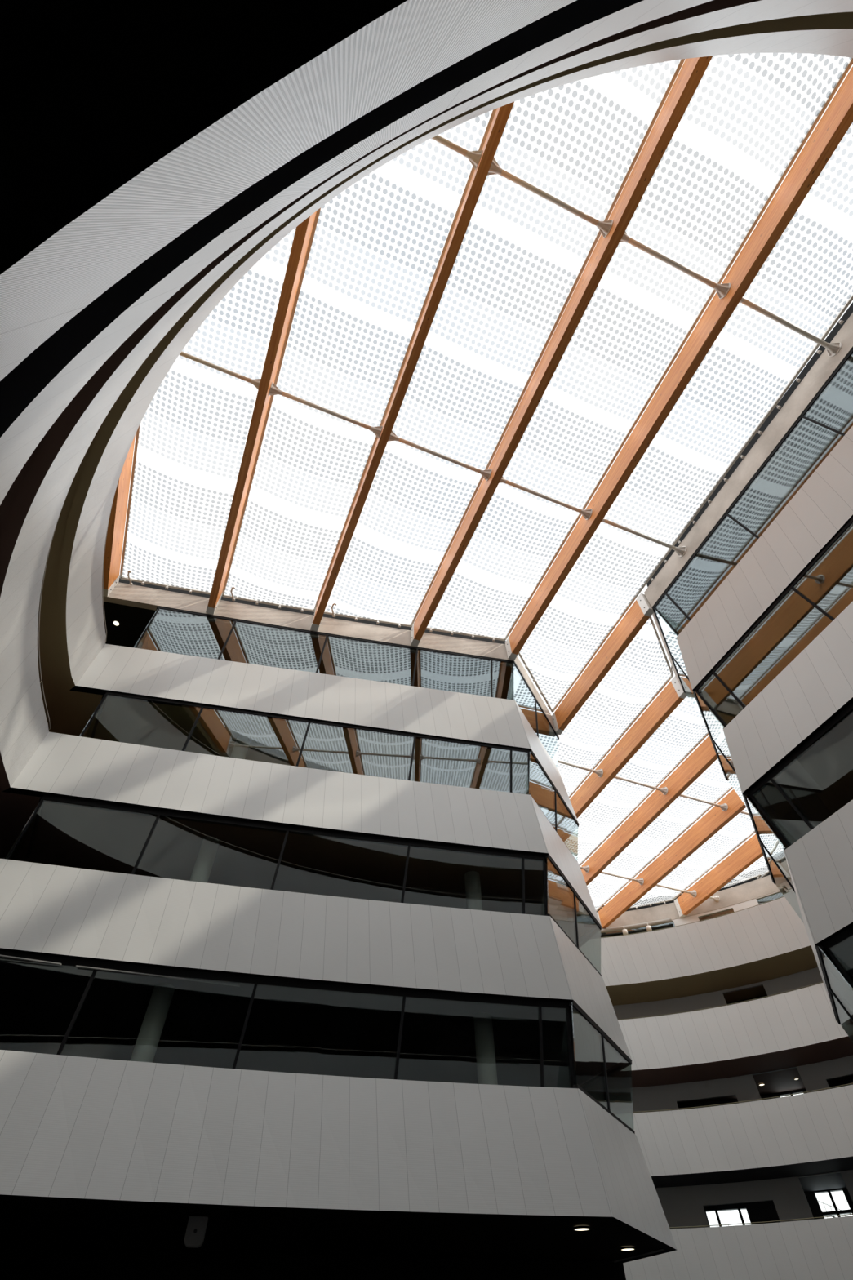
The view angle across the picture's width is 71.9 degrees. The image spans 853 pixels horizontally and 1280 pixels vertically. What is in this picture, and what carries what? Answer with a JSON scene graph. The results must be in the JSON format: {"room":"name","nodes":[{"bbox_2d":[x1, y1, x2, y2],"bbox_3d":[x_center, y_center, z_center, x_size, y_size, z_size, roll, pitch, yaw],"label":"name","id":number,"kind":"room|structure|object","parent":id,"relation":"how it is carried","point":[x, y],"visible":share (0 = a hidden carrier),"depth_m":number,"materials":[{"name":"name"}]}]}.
{"room":"building atrium","nodes":[
{"label":"building atrium","id":0,"kind":"room"},
{"bbox_2d":[102,582,514,664],"bbox_3d":[-4.687,-0.639,24.092,17.013,1.050,0.358,9,-53,-8],"label":"beam","id":1,"kind":"structure","parent":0,"point":[122,593],"depth_m":23.93,"materials":[{"name":"concrete"}]},
{"bbox_2d":[133,606,158,648],"bbox_3d":[-11.177,0.656,22.620,0.100,2.750,3.200,24,-56,-18],"label":"window","id":2,"kind":"structure","parent":1,"relation":"in","point":[143,645],"depth_m":22.89,"materials":[{"name":"clear glass"}]},
{"bbox_2d":[135,606,515,700],"bbox_3d":[-3.492,0.820,22.833,14.518,2.750,0.544,9,-53,-7],"label":"window","id":3,"kind":"structure","parent":1,"relation":"in","point":[234,621],"depth_m":23.56,"materials":[{"name":"black metal"}]},
{"bbox_2d":[0,0,662,1261],"bbox_3d":[6.863,11.306,12.090,52.960,0.820,52.960,-1,-52,0],"label":"ceiling","id":4,"kind":"structure","parent":0,"point":[37,37],"depth_m":11.90,"materials":[{"name":"black paint"}]},
{"bbox_2d":[129,982,175,1062],"bbox_3d":[-6.326,9.385,12.985,0.480,3.180,0.480,-1,-52,0],"label":"round column","id":5,"kind":"structure","parent":4,"relation":"on","point":[150,1032],"depth_m":13.46,"materials":[{"name":"white paint"}]},
{"bbox_2d":[183,1216,208,1247],"bbox_3d":[-4.290,10.999,10.925,0.340,0.390,0.227,8,-53,-7],"label":"wall speaker","id":6,"kind":"object","parent":4,"relation":"hanging from","point":[196,1228],"visible":1,"depth_m":10.87,"materials":[{"name":"grey plastic"}]},
{"bbox_2d":[0,0,577,381],"bbox_3d":[0.117,0.374,4.430,28.676,2.282,6.879,-22,-55,16],"label":"parapet","id":7,"kind":"object","parent":4,"relation":"attached to","point":[175,108],"visible":1,"depth_m":1.69,"materials":[{"name":"grey paint"}]},
{"bbox_2d":[0,1049,677,1262],"bbox_3d":[-0.360,14.731,15.417,12.287,2.070,25.368,-21,-55,15],"label":"parapet","id":8,"kind":"object","parent":4,"relation":"on","point":[73,1128],"visible":0.86,"depth_m":11.43,"materials":[{"name":"grey"}]},
{"bbox_2d":[582,1062,629,1090],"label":"window","id":9,"kind":"structure","parent":8,"relation":"on","point":[624,1064],"depth_m":18.12,"materials":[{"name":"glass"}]},
{"bbox_2d":[473,1012,497,1084],"bbox_3d":[1.496,10.893,14.241,0.480,3.180,0.480,-1,-52,0],"label":"round column","id":10,"kind":"structure","parent":4,"relation":"on","point":[483,1027],"depth_m":14.74,"materials":[{"name":"white paint"}]},
{"bbox_2d":[573,1225,591,1231],"bbox_3d":[3.225,12.212,12.198,0.360,0.035,0.360,-1,-52,0],"label":"recessed light","id":11,"kind":"object","parent":4,"relation":"in","point":[580,1228],"visible":1,"depth_m":12.13,"materials":[{"name":"white"}]},
{"bbox_2d":[619,1245,635,1250],"bbox_3d":[4.767,14.419,13.925,0.360,0.035,0.360,-1,-52,0],"label":"recessed light","id":12,"kind":"object","parent":4,"relation":"in","point":[622,1248],"visible":1,"depth_m":13.86,"materials":[{"name":"white"}]},
{"bbox_2d":[622,1213,852,1279],"bbox_3d":[14.745,21.962,21.342,31.272,2.312,7.625,-24,-56,17],"label":"parapet","id":13,"kind":"object","parent":4,"relation":"attached to","point":[816,1249],"visible":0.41,"depth_m":24.23,"materials":[{"name":"grey"}]},
{"bbox_3d":[17.503,5.946,8.807,17.832,2.070,21.052,-1,-52,0],"label":"parapet","id":14,"kind":"object","parent":4,"relation":"on","visible":0},
{"bbox_2d":[815,943,852,1041],"bbox_3d":[9.953,8.919,13.558,0.476,1.930,5.373,-22,-55,16],"label":"window","id":15,"kind":"structure","parent":14,"relation":"on","point":[841,994],"depth_m":13.63,"materials":[{"name":"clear glass"}]},
{"bbox_2d":[822,925,852,986],"bbox_3d":[11.863,1.869,8.116,0.432,1.930,15.149,17,-54,-14],"label":"window","id":16,"kind":"structure","parent":14,"relation":"attached to","point":[845,935],"depth_m":12.78,"materials":[{"name":"black metal"}]},
{"bbox_2d":[0,360,852,1191],"bbox_3d":[6.828,8.856,15.252,52.960,0.820,52.960,-1,-52,0],"label":"ceiling","id":17,"kind":"structure","parent":0,"point":[288,1030],"depth_m":16.05,"materials":[{"name":"grey"}]},
{"bbox_2d":[189,836,219,882],"bbox_3d":[-6.361,6.935,16.146,0.480,3.180,0.480,-1,-52,0],"label":"round column","id":18,"kind":"structure","parent":17,"relation":"on","point":[204,862],"depth_m":16.73,"materials":[{"name":"white paint"}]},
{"bbox_2d":[0,858,631,1087],"bbox_3d":[-0.362,12.556,18.792,12.313,2.070,24.998,-22,-55,15],"label":"parapet","id":19,"kind":"object","parent":17,"relation":"attached to","point":[46,909],"visible":0.65,"depth_m":14.64,"materials":[{"name":"grey"}]},
{"bbox_2d":[2,795,44,861],"bbox_3d":[-11.197,5.950,16.083,0.100,1.930,3.200,24,-56,-18],"label":"window","id":20,"kind":"structure","parent":19,"relation":"on","point":[23,851],"depth_m":16.26,"materials":[{"name":"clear glass"}]},
{"bbox_2d":[7,794,547,915],"bbox_3d":[-3.496,6.167,16.336,14.496,1.930,0.530,10,-53,-8],"label":"window","id":21,"kind":"structure","parent":19,"relation":"on","point":[46,798],"depth_m":16.77,"materials":[{"name":"black metal"}]},
{"bbox_2d":[0,950,573,1088],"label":"window","id":22,"kind":"structure","parent":19,"relation":"attached to","point":[65,962],"depth_m":13.80,"materials":[{"name":"black metal"}]},
{"bbox_2d":[545,853,601,976],"bbox_3d":[4.782,8.922,18.563,0.396,1.930,5.306,-24,-56,17],"label":"window","id":23,"kind":"structure","parent":19,"relation":"on","point":[575,895],"depth_m":18.59,"materials":[{"name":"black metal"}]},
{"bbox_2d":[578,928,600,947],"bbox_3d":[2.949,16.150,24.144,0.874,1.930,15.817,17,-54,-14],"label":"window","id":24,"kind":"structure","parent":19,"relation":"on","point":[596,931],"depth_m":21.04,"materials":[{"name":"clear glass"}]},
{"bbox_2d":[0,0,713,505],"bbox_3d":[-0.072,-1.956,7.683,29.194,2.282,7.167,-23,-55,16],"label":"parapet","id":25,"kind":"object","parent":17,"relation":"attached to","point":[33,397],"visible":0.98,"depth_m":5.29,"materials":[{"name":"grey paint"}]},
{"bbox_2d":[464,871,482,910],"bbox_3d":[1.461,8.443,17.402,0.480,3.180,0.480,-1,-52,0],"label":"round column","id":26,"kind":"structure","parent":17,"relation":"on","point":[472,878],"depth_m":18.04,"materials":[{"name":"white paint"}]},
{"bbox_2d":[613,1083,852,1177],"bbox_3d":[14.822,19.541,24.553,31.155,2.352,7.521,-24,-56,17],"label":"parapet","id":27,"kind":"object","parent":17,"relation":"attached to","point":[815,1126],"visible":0.56,"depth_m":26.84,"materials":[{"name":"grey"}]},
{"bbox_2d":[783,799,852,1021],"bbox_3d":[15.370,5.807,13.737,12.391,2.070,24.040,-26,-56,18],"label":"parapet","id":28,"kind":"object","parent":17,"relation":"on","point":[820,863],"visible":0.77,"depth_m":13.35,"materials":[{"name":"grey"}]},
{"bbox_2d":[742,792,804,923],"bbox_3d":[10.050,6.504,16.748,0.349,1.930,5.376,-23,-55,16],"label":"window","id":29,"kind":"structure","parent":28,"relation":"on","point":[772,849],"depth_m":16.52,"materials":[{"name":"clear glass"}]},
{"bbox_2d":[746,702,852,846],"bbox_3d":[11.853,-0.685,11.197,0.432,1.930,15.088,17,-54,-14],"label":"window","id":30,"kind":"structure","parent":28,"relation":"on","point":[846,712],"depth_m":15.07,"materials":[{"name":"black metal"}]},
{"bbox_2d":[0,420,852,1105],"bbox_3d":[6.793,6.406,18.413,52.960,0.820,52.960,-1,-52,0],"label":"ceiling","id":31,"kind":"structure","parent":0,"point":[820,782],"depth_m":18.00,"materials":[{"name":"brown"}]},
{"bbox_2d":[230,735,250,759],"bbox_3d":[-6.396,4.484,19.308,0.480,3.180,0.480,-1,-52,0],"label":"round column","id":32,"kind":"structure","parent":31,"relation":"on","point":[241,747],"depth_m":20.07,"materials":[{"name":"white paint"}]},
{"bbox_2d":[2,731,601,942],"bbox_3d":[-0.397,10.031,21.896,12.323,2.070,25.012,-22,-55,16],"label":"parapet","id":33,"kind":"object","parent":31,"relation":"attached to","point":[63,765],"visible":0.66,"depth_m":17.61,"materials":[{"name":"grey"}]},
{"bbox_2d":[79,693,105,737],"bbox_3d":[-11.223,3.461,19.214,0.100,1.930,3.200,24,-56,-18],"label":"window","id":34,"kind":"structure","parent":33,"relation":"on","point":[91,731],"depth_m":19.36,"materials":[{"name":"clear glass"}]},
{"bbox_2d":[80,691,530,794],"bbox_3d":[-3.453,3.535,19.358,14.499,1.930,0.437,9,-53,-8],"label":"window","id":35,"kind":"structure","parent":33,"relation":"on","point":[201,707],"depth_m":19.78,"materials":[{"name":"black metal"}]},
{"bbox_2d":[528,749,578,861],"bbox_3d":[4.755,6.310,21.599,0.434,1.930,5.180,-24,-56,17],"label":"window","id":36,"kind":"structure","parent":33,"relation":"on","point":[556,794],"depth_m":21.82,"materials":[{"name":"black metal"}]},
{"bbox_2d":[562,825,578,841],"bbox_3d":[2.942,13.660,27.276,0.681,1.930,15.726,17,-54,-14],"label":"window","id":37,"kind":"structure","parent":33,"relation":"on","point":[575,827],"depth_m":23.95,"materials":[{"name":"clear glass"}]},
{"bbox_2d":[0,0,852,791],"bbox_3d":[-0.129,-4.480,10.787,29.358,2.282,7.194,-23,-55,16],"label":"parapet","id":38,"kind":"object","parent":31,"relation":"attached to","point":[26,539],"visible":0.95,"depth_m":10.34,"materials":[{"name":"grey paint"}]},
{"bbox_2d":[457,770,471,787],"bbox_3d":[1.426,5.993,20.564,0.480,3.180,0.480,-1,-52,0],"label":"round column","id":39,"kind":"structure","parent":31,"relation":"on","point":[464,777],"depth_m":21.43,"materials":[{"name":"white paint"}]},
{"bbox_2d":[617,982,849,1072],"bbox_3d":[14.774,17.055,27.674,30.889,2.332,7.406,-24,-56,17],"label":"parapet","id":40,"kind":"object","parent":31,"relation":"attached to","point":[802,1018],"visible":0.44,"depth_m":29.69,"materials":[{"name":"grey"}]},
{"bbox_2d":[723,601,852,881],"bbox_3d":[15.341,3.244,16.810,12.201,2.070,24.016,-25,-56,18],"label":"parapet","id":41,"kind":"object","parent":31,"relation":"attached to","point":[816,686],"visible":0.62,"depth_m":15.49,"materials":[{"name":"grey paint"}]},
{"bbox_2d":[693,689,746,807],"bbox_3d":[10.077,3.945,19.826,0.356,1.930,5.260,-23,-55,16],"label":"window","id":42,"kind":"structure","parent":41,"relation":"on","point":[723,755],"depth_m":19.95,"materials":[{"name":"clear glass"}]},
{"bbox_2d":[693,516,852,726],"bbox_3d":[11.754,-3.220,14.292,0.432,1.930,14.963,17,-54,-14],"label":"window","id":43,"kind":"structure","parent":41,"relation":"on","point":[849,525],"depth_m":17.21,"materials":[{"name":"black metal"}]},
{"bbox_2d":[0,1080,852,1279],"bbox_3d":[6.981,19.581,27.082,57.242,21.900,40.799,17,-54,-14],"label":"wall","id":44,"kind":"structure","parent":0,"point":[15,1264],"depth_m":14.02,"materials":[{"name":"black"}]},
{"bbox_2d":[205,211,316,614],"bbox_3d":[-4.477,-8.996,17.650,0.334,1.100,20.887,18,-55,-14],"label":"roof beam","id":45,"kind":"structure","parent":44,"relation":"attached to","point":[302,236],"depth_m":18.25,"materials":[{"name":"orange wood"}]},
{"bbox_2d":[119,227,296,595],"bbox_3d":[-6.413,-9.734,18.005,3.802,0.860,21.290,18,-55,-14],"label":"skylight panel","id":46,"kind":"object","parent":45,"relation":"on","point":[274,259],"visible":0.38,"depth_m":19.99,"materials":[{"name":"plastic"}]},
{"bbox_2d":[268,382,382,438],"bbox_3d":[-3.213,-7.395,18.981,3.672,0.424,0.430,17,-54,-14],"label":"rod","id":47,"kind":"object","parent":45,"relation":"attached to","point":[274,390],"visible":1,"depth_m":18.91,"materials":[{"name":"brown metal"}]},
{"bbox_2d":[431,134,483,170],"bbox_3d":[-0.316,-12.904,14.743,3.619,0.424,0.430,17,-54,-14],"label":"rod","id":48,"kind":"object","parent":45,"relation":"attached to","point":[474,157],"visible":0.38,"depth_m":15.01,"materials":[{"name":"brown metal"}]},
{"bbox_2d":[551,593,653,735],"bbox_3d":[7.507,1.268,25.738,0.334,1.100,7.608,17,-54,-13],"label":"roof beam","id":49,"kind":"structure","parent":44,"relation":"attached to","point":[641,611],"depth_m":25.28,"materials":[{"name":"orange wood"}]},
{"bbox_2d":[518,522,671,712],"label":"skylight panel","id":50,"kind":"object","parent":49,"relation":"on","point":[659,563],"depth_m":24.43,"materials":[{"name":"glass"}]},
{"bbox_2d":[604,211,852,546],"label":"skylight panel","id":51,"kind":"object","parent":49,"relation":"on","point":[804,361],"depth_m":18.92,"materials":[{"name":"plastic"}]},
{"bbox_2d":[707,1208,745,1226],"bbox_3d":[15.347,29.460,29.790,1.984,0.830,0.132,-15,-54,11],"label":"window","id":52,"kind":"structure","parent":44,"relation":"in","point":[739,1210],"depth_m":29.85,"materials":[{"name":"black metal"}]},
{"bbox_2d":[818,1190,838,1210],"bbox_3d":[19.946,27.571,28.877,1.292,0.700,0.130,-24,-56,17],"label":"window","id":53,"kind":"structure","parent":44,"relation":"in","point":[828,1192],"depth_m":28.83,"materials":[{"name":"black metal"}]},
{"bbox_2d":[37,414,852,1005],"bbox_3d":[6.757,3.956,21.575,52.960,0.820,52.960,-1,-52,0],"label":"ceiling","id":54,"kind":"structure","parent":0,"point":[795,623],"depth_m":20.23,"materials":[{"name":"beige paint"}]},
{"bbox_2d":[69,644,579,839],"bbox_3d":[-0.403,7.490,24.987,12.446,2.070,25.043,-22,-55,16],"label":"parapet","id":55,"kind":"object","parent":54,"relation":"on","point":[282,691],"visible":0.7,"depth_m":20.63,"materials":[{"name":"grey paint"}]},
{"bbox_2d":[513,661,559,739],"bbox_3d":[4.760,3.485,24.990,0.277,2.750,5.835,-24,-56,17],"label":"window","id":56,"kind":"structure","parent":55,"relation":"on","point":[535,702],"depth_m":25.53,"materials":[{"name":"clear glass"}]},
{"bbox_2d":[546,738,559,753],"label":"window","id":57,"kind":"structure","parent":55,"relation":"on","point":[557,740],"depth_m":27.81,"materials":[{"name":"clear glass"}]},
{"bbox_2d":[56,12,852,689],"bbox_3d":[-0.185,-6.992,13.900,29.387,2.282,7.138,-23,-55,16],"label":"parapet","id":58,"kind":"object","parent":54,"relation":"attached to","point":[82,635],"visible":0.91,"depth_m":13.27,"materials":[{"name":"grey paint"}]},
{"bbox_2d":[578,896,811,987],"bbox_3d":[14.602,14.420,30.830,30.735,2.552,7.781,-24,-56,17],"label":"parapet","id":59,"kind":"object","parent":54,"relation":"attached to","point":[773,929],"visible":0.4,"depth_m":32.86,"materials":[{"name":"grey"}]},
{"bbox_2d":[676,426,852,778],"bbox_3d":[15.259,0.626,19.841,12.004,2.070,24.040,-25,-56,18],"label":"parapet","id":60,"kind":"object","parent":54,"relation":"on","point":[823,505],"visible":0.58,"depth_m":17.48,"materials":[{"name":"grey"}]},
{"bbox_2d":[652,607,702,716],"bbox_3d":[10.065,1.093,23.195,0.289,2.750,5.762,-23,-55,16],"label":"window","id":61,"kind":"structure","parent":60,"relation":"on","point":[669,636],"depth_m":23.21,"materials":[{"name":"clear glass"}]},
{"bbox_2d":[102,302,852,938],"bbox_3d":[6.711,0.713,25.760,53.800,1.770,53.800,-1,-52,0],"label":"ceiling","id":62,"kind":"structure","parent":0,"point":[811,443],"depth_m":23.68,"materials":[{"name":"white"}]},
{"bbox_2d":[509,656,559,738],"bbox_3d":[4.851,2.472,26.610,0.260,1.050,5.421,-23,-56,17],"label":"wall","id":63,"kind":"structure","parent":0,"point":[519,664],"depth_m":26.38,"materials":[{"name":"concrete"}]},
{"bbox_2d":[545,737,555,750],"bbox_3d":[2.480,11.449,33.541,0.260,1.050,19.547,17,-54,-14],"label":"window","id":64,"kind":"structure","parent":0,"point":[553,740],"depth_m":27.86,"materials":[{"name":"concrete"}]},
{"bbox_2d":[644,593,683,690],"bbox_3d":[10.203,0.134,24.857,0.260,1.050,5.185,-24,-56,17],"label":"wall","id":65,"kind":"structure","parent":0,"point":[658,607],"depth_m":24.84,"materials":[{"name":"concrete"}]},
{"bbox_2d":[606,875,779,928],"bbox_3d":[16.381,14.304,35.907,35.969,1.050,8.278,-25,-56,17],"label":"wall","id":66,"kind":"structure","parent":0,"point":[764,886],"depth_m":37.90,"materials":[{"name":"concrete"}]},
{"bbox_2d":[569,675,687,817],"bbox_3d":[7.261,10.601,32.968,0.334,1.100,23.286,17,-54,-13],"label":"roof beam","id":67,"kind":"structure","parent":66,"relation":"attached to","point":[673,695],"depth_m":28.52,"materials":[{"name":"brown wood"}]},
{"bbox_2d":[551,758,603,777],"bbox_3d":[7.191,6.275,29.691,3.769,0.424,0.430,17,-54,-14],"label":"rod","id":68,"kind":"object","parent":67,"relation":"attached to","point":[599,772],"visible":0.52,"depth_m":29.81,"materials":[{"name":"white paint"}]},
{"bbox_2d":[548,616,673,798],"bbox_3d":[5.929,8.678,32.412,3.841,0.860,26.696,17,-54,-13],"label":"skylight panel","id":69,"kind":"object","parent":67,"relation":"on","point":[668,664],"visible":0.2,"depth_m":27.88,"materials":[{"name":"glass"}]},
{"bbox_2d":[580,735,717,885],"bbox_3d":[11.338,10.976,33.304,0.334,1.100,22.799,17,-54,-13],"label":"roof beam","id":70,"kind":"structure","parent":66,"relation":"attached to","point":[704,755],"depth_m":31.71,"materials":[{"name":"brown wood"}]},
{"bbox_2d":[579,865,589,872],"bbox_3d":[8.040,13.341,35.176,3.716,0.424,0.430,17,-54,-14],"label":"rod","id":71,"kind":"object","parent":70,"relation":"attached to","point":[586,868],"visible":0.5,"depth_m":35.49,"materials":[{"name":"white paint"}]},
{"bbox_2d":[564,696,708,866],"bbox_3d":[9.304,10.434,33.810,3.859,0.860,23.863,17,-54,-13],"label":"skylight panel","id":72,"kind":"object","parent":70,"relation":"on","point":[705,735],"visible":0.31,"depth_m":31.15,"materials":[{"name":"glass"}]},
{"bbox_2d":[613,775,667,795],"bbox_3d":[10.911,7.439,30.634,3.705,0.424,0.430,17,-54,-14],"label":"rod","id":73,"kind":"object","parent":70,"relation":"attached to","point":[664,790],"visible":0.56,"depth_m":30.72,"materials":[{"name":"white paint"}]},
{"bbox_2d":[596,789,746,928],"bbox_3d":[15.478,11.035,33.396,0.334,1.100,21.499,17,-54,-13],"label":"roof beam","id":74,"kind":"structure","parent":66,"relation":"attached to","point":[716,819],"depth_m":34.59,"materials":[{"name":"brown wood"}]},
{"bbox_2d":[600,871,644,884],"bbox_3d":[11.697,14.485,36.104,3.622,0.424,0.430,17,-54,-14],"label":"rod","id":75,"kind":"object","parent":74,"relation":"attached to","point":[641,881],"visible":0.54,"depth_m":36.20,"materials":[{"name":"white paint"}]},
{"bbox_2d":[597,917,672,933],"bbox_3d":[13.551,18.718,38.443,4.854,0.247,0.386,-14,-53,10],"label":"track","id":76,"kind":"object","parent":74,"relation":"attached to","point":[666,920],"visible":0.91,"depth_m":38.37,"materials":[{"name":"beige metal"}]},
{"bbox_2d":[586,760,733,911],"bbox_3d":[13.344,10.788,34.129,3.773,0.860,23.327,17,-54,-13],"label":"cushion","id":77,"kind":"object","parent":74,"relation":"on","point":[726,792],"visible":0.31,"depth_m":34.23,"materials":[{"name":"plastic"}]},
{"bbox_2d":[655,884,697,897],"bbox_3d":[15.356,15.631,37.032,3.722,0.424,0.430,17,-54,-14],"label":"rod","id":78,"kind":"object","parent":74,"relation":"attached to","point":[693,892],"visible":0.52,"depth_m":37.16,"materials":[{"name":"white paint"}]},
{"bbox_2d":[680,794,728,811],"bbox_3d":[14.567,8.584,31.562,3.631,0.424,0.430,17,-54,-14],"label":"rod","id":79,"kind":"object","parent":74,"relation":"attached to","point":[724,806],"visible":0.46,"depth_m":31.68,"materials":[{"name":"white paint"}]},
{"bbox_2d":[673,834,763,917],"bbox_3d":[19.895,10.644,33.142,0.334,1.100,18.938,16,-54,-13],"label":"roof beam","id":80,"kind":"structure","parent":66,"relation":"attached to","point":[750,851],"depth_m":35.94,"materials":[{"name":"brown wood"}]},
{"bbox_2d":[629,807,755,908],"bbox_3d":[17.534,10.843,34.219,3.862,0.860,21.982,17,-54,-13],"label":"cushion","id":81,"kind":"object","parent":80,"relation":"on","point":[744,839],"visible":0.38,"depth_m":35.99,"materials":[{"name":"plastic"}]},
{"bbox_2d":[717,857,768,891],"bbox_3d":[21.827,10.418,33.937,3.604,0.860,19.253,16,-54,-13],"label":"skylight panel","id":82,"kind":"object","parent":66,"relation":"on","point":[759,876],"visible":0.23,"depth_m":37.05,"materials":[{"name":"plastic"}]},
{"bbox_2d":[613,967,823,1020],"bbox_3d":[16.091,18.610,30.505,31.510,3.160,6.495,-24,-56,17],"label":"wall","id":83,"kind":"structure","parent":0,"point":[811,976],"depth_m":33.58,"materials":[{"name":"grey paint"}]},
{"bbox_2d":[586,1054,852,1114],"bbox_3d":[16.127,21.061,27.344,31.510,3.160,6.495,-24,-56,17],"label":"wall","id":84,"kind":"structure","parent":0,"point":[815,1076],"depth_m":30.71,"materials":[{"name":"grey"}]},
{"bbox_2d":[671,890,781,926],"bbox_3d":[16.298,16.266,34.264,33.982,3.970,7.351,-24,-56,17],"label":"wall","id":85,"kind":"structure","parent":0,"point":[753,902],"depth_m":37.34,"materials":[{"name":"white paint"}]},
{"bbox_2d":[726,995,767,1004],"bbox_3d":[18.415,21.382,32.679,2.718,3.160,1.950,-24,-56,17],"label":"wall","id":86,"kind":"structure","parent":0,"point":[765,995],"depth_m":34.39,"materials":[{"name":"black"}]},
{"bbox_2d":[644,312,852,607],"bbox_3d":[12.678,-8.869,17.907,0.260,1.050,19.855,17,-54,-14],"label":"beam","id":87,"kind":"structure","parent":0,"point":[825,366],"depth_m":19.92,"materials":[{"name":"paint"}]},
{"bbox_2d":[652,347,852,635],"bbox_3d":[12.877,-7.740,16.381,0.532,2.750,20.033,17,-54,-14],"label":"window","id":88,"kind":"structure","parent":87,"relation":"in","point":[850,354],"depth_m":19.75,"materials":[{"name":"black metal"}]},
{"bbox_2d":[655,1169,852,1229],"bbox_3d":[16.162,23.511,24.182,31.510,3.160,6.495,-24,-56,17],"label":"wall","id":89,"kind":"structure","parent":0,"point":[682,1206],"depth_m":27.47,"materials":[{"name":"grey paint"}]},
{"bbox_3d":[5.096,-16.176,12.160,22.819,1.050,3.927,-1,-52,0],"label":"wall","id":90,"kind":"structure","parent":0,"visible":0},
{"bbox_2d":[102,435,135,596],"bbox_3d":[-9.069,-8.337,18.110,0.334,1.100,17.238,18,-55,-14],"label":"roof beam","id":91,"kind":"structure","parent":90,"relation":"attached to","point":[116,528],"depth_m":21.19,"materials":[{"name":"orange wood"}]},
{"bbox_2d":[179,351,260,389],"bbox_3d":[-6.863,-8.537,18.055,3.650,0.424,0.430,17,-54,-14],"label":"rod","id":92,"kind":"object","parent":91,"relation":"attached to","point":[255,383],"visible":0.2,"depth_m":18.15,"materials":[{"name":"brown metal"}]},
{"bbox_2d":[310,102,514,631],"bbox_3d":[-0.195,-9.066,17.643,0.334,1.100,22.802,18,-55,-14],"label":"roof beam","id":93,"kind":"structure","parent":90,"relation":"attached to","point":[502,113],"depth_m":17.19,"materials":[{"name":"orange wood"}]},
{"bbox_2d":[222,108,497,612],"bbox_3d":[-2.088,-9.789,18.011,3.860,0.860,23.323,18,-55,-14],"label":"skylight panel","id":94,"kind":"object","parent":93,"relation":"on","point":[319,213],"visible":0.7,"depth_m":18.38,"materials":[{"name":"plastic"}]},
{"bbox_2d":[387,430,492,480],"bbox_3d":[0.457,-6.246,19.912,3.694,0.424,0.430,17,-54,-14],"label":"rod","id":95,"kind":"object","parent":93,"relation":"attached to","point":[486,473],"visible":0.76,"depth_m":19.88,"materials":[{"name":"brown metal"}]},
{"bbox_2d":[487,158,613,238],"bbox_3d":[3.302,-11.772,15.661,3.633,0.424,0.430,17,-54,-14],"label":"rod","id":96,"kind":"object","parent":93,"relation":"attached to","point":[605,227],"visible":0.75,"depth_m":15.63,"materials":[{"name":"brown metal"}]},
{"bbox_2d":[410,56,712,646],"bbox_3d":[3.910,-8.800,17.895,0.334,1.100,23.689,17,-54,-14],"label":"roof beam","id":97,"kind":"structure","parent":90,"relation":"attached to","point":[693,69],"depth_m":16.99,"materials":[{"name":"orange wood"}]},
{"bbox_2d":[324,58,685,627],"bbox_3d":[2.019,-9.517,18.267,3.885,0.860,24.274,18,-55,-14],"label":"skylight panel","id":98,"kind":"object","parent":97,"relation":"on","point":[679,64],"visible":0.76,"depth_m":17.72,"materials":[{"name":"plastic"}]},
{"bbox_2d":[505,66,852,660],"bbox_3d":[7.908,-8.274,18.347,0.334,1.100,23.785,17,-54,-13],"label":"roof beam","id":99,"kind":"structure","parent":90,"relation":"attached to","point":[837,118],"depth_m":17.54,"materials":[{"name":"orange wood"}]},
{"bbox_2d":[499,476,592,519],"bbox_3d":[4.157,-5.088,20.851,3.734,0.424,0.430,17,-54,-14],"label":"rod","id":100,"kind":"object","parent":99,"relation":"attached to","point":[586,513],"visible":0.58,"depth_m":20.86,"materials":[{"name":"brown metal"}]},
{"bbox_2d":[426,242,715,641],"label":"skylight panel","id":101,"kind":"object","parent":99,"relation":"on","point":[710,295],"depth_m":19.98,"materials":[{"name":"plastic"}]},
{"bbox_2d":[601,518,686,556],"bbox_3d":[7.923,-3.909,21.806,3.840,0.424,0.430,17,-54,-14],"label":"rod","id":102,"kind":"object","parent":99,"relation":"attached to","point":[681,551],"visible":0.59,"depth_m":21.85,"materials":[{"name":"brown metal"}]},
{"bbox_2d":[619,231,730,299],"bbox_3d":[6.946,-10.631,16.585,3.675,0.424,0.430,17,-54,-14],"label":"rod","id":103,"kind":"object","parent":99,"relation":"attached to","point":[722,290],"visible":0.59,"depth_m":16.61,"materials":[{"name":"brown metal"}]},
{"bbox_2d":[625,53,852,284],"label":"skylight panel","id":104,"kind":"object","parent":99,"relation":"on","point":[797,151],"depth_m":15.46,"materials":[{"name":"plastic"}]},
{"bbox_2d":[739,297,841,356],"bbox_3d":[10.711,-9.453,17.541,3.896,0.424,0.430,17,-54,-14],"label":"rod","id":105,"kind":"object","parent":99,"relation":"attached to","point":[833,348],"visible":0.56,"depth_m":17.59,"materials":[{"name":"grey metal"}]},
{"bbox_3d":[6.678,-1.598,10.666,53.600,21.900,31.454,-1,-52,0],"label":"wall","id":106,"kind":"structure","parent":0,"visible":0},
{"bbox_2d":[568,1000,635,1133],"bbox_3d":[4.706,11.318,15.358,0.261,1.930,5.486,-24,-56,17],"label":"window","id":107,"kind":"structure","parent":106,"relation":"in","point":[603,1037],"depth_m":15.34,"materials":[{"name":"black metal"}]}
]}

